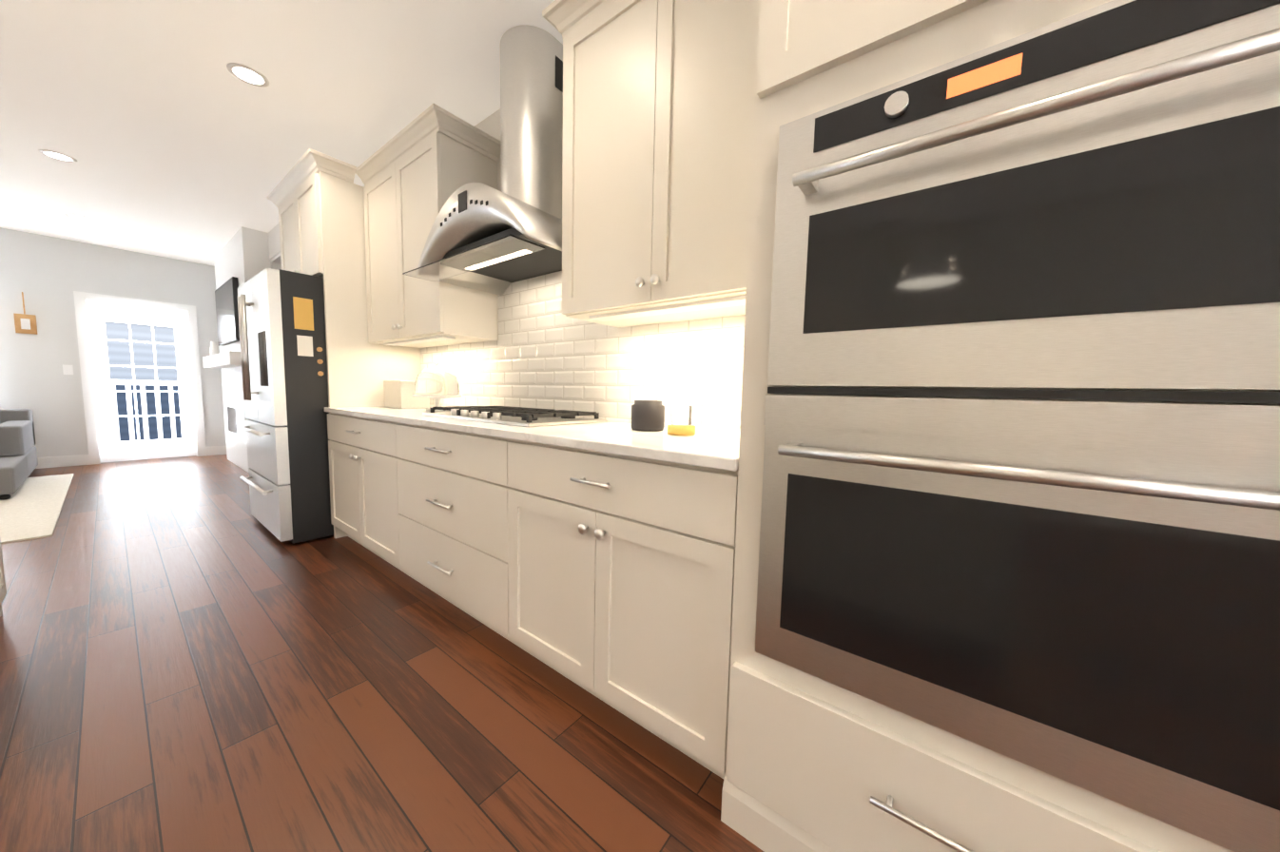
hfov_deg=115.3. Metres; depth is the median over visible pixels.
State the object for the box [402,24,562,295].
range hood
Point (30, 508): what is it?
living room rug
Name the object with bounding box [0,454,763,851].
floor
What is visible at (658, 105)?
upper cabinet
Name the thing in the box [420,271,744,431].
tile backsplash
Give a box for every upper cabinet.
[355,103,500,348]
[542,0,758,328]
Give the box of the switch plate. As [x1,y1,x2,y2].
[62,364,73,374]
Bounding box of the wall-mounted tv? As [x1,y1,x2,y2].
[214,276,239,346]
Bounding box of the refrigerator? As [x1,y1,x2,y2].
[236,268,333,543]
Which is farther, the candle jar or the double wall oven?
the candle jar
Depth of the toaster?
2.79 m
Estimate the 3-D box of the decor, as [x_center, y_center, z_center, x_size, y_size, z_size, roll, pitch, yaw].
[-5.618,-1.012,5.356,0.068,0.200,0.068,3,5,22]
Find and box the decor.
[209,341,218,355]
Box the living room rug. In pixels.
[0,473,73,543]
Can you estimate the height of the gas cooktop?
0.045 m
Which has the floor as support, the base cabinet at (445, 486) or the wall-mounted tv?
the base cabinet at (445, 486)
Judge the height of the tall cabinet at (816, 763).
2.568 m
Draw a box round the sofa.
[0,408,38,500]
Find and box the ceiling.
[0,0,562,266]
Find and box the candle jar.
[630,400,664,430]
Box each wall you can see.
[0,227,226,457]
[474,108,731,431]
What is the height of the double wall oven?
1.135 m
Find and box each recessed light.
[38,149,77,162]
[226,62,270,87]
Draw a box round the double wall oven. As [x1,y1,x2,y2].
[754,0,1279,851]
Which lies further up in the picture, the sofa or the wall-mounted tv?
the wall-mounted tv
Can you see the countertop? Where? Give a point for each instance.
(713, 449)
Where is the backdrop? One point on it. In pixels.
(118, 353)
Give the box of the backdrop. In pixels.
[104,321,181,460]
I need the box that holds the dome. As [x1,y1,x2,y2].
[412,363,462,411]
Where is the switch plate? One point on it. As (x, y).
(67, 369)
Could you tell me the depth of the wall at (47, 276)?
4.91 m
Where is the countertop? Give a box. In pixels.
[324,407,739,471]
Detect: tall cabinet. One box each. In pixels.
[266,148,420,538]
[720,0,1279,851]
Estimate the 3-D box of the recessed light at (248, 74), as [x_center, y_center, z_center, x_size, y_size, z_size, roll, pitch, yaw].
[-2.137,-1.913,2.214,0.171,0.004,0.171,2,5,13]
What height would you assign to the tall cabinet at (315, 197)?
2.528 m
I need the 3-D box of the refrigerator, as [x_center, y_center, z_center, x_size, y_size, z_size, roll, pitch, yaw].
[-2.415,-0.149,3.137,0.917,1.755,0.922,5,6,37]
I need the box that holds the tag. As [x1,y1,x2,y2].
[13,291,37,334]
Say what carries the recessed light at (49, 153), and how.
in the ceiling
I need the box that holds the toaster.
[383,380,429,408]
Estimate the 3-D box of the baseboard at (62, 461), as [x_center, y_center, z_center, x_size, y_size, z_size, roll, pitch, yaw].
[-8.494,0.559,3.062,0.014,0.130,5.145,5,6,37]
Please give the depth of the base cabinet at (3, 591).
1.69 m
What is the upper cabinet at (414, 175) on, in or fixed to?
attached to the wall at (490, 125)
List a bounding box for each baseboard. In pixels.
[35,454,89,468]
[205,445,226,455]
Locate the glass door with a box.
[73,290,206,465]
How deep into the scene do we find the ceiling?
2.38 m
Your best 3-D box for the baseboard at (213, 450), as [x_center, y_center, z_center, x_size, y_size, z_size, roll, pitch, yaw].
[-6.108,0.349,6.179,0.014,0.130,0.695,5,6,37]
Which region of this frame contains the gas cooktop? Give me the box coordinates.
[422,406,606,426]
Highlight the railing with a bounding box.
[110,379,177,441]
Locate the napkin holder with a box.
[667,405,695,435]
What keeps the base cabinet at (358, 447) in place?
on the floor
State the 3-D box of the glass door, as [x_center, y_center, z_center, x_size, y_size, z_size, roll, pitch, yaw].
[-6.623,-0.606,5.433,0.095,2.135,1.010,5,6,37]
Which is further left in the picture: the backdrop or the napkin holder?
the backdrop
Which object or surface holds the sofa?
on the living room rug
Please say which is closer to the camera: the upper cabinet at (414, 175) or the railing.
the upper cabinet at (414, 175)
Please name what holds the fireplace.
on the floor
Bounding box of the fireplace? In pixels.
[202,223,281,472]
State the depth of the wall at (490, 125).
2.48 m
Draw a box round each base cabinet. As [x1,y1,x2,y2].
[0,538,6,616]
[327,412,391,564]
[387,421,502,636]
[502,438,737,778]

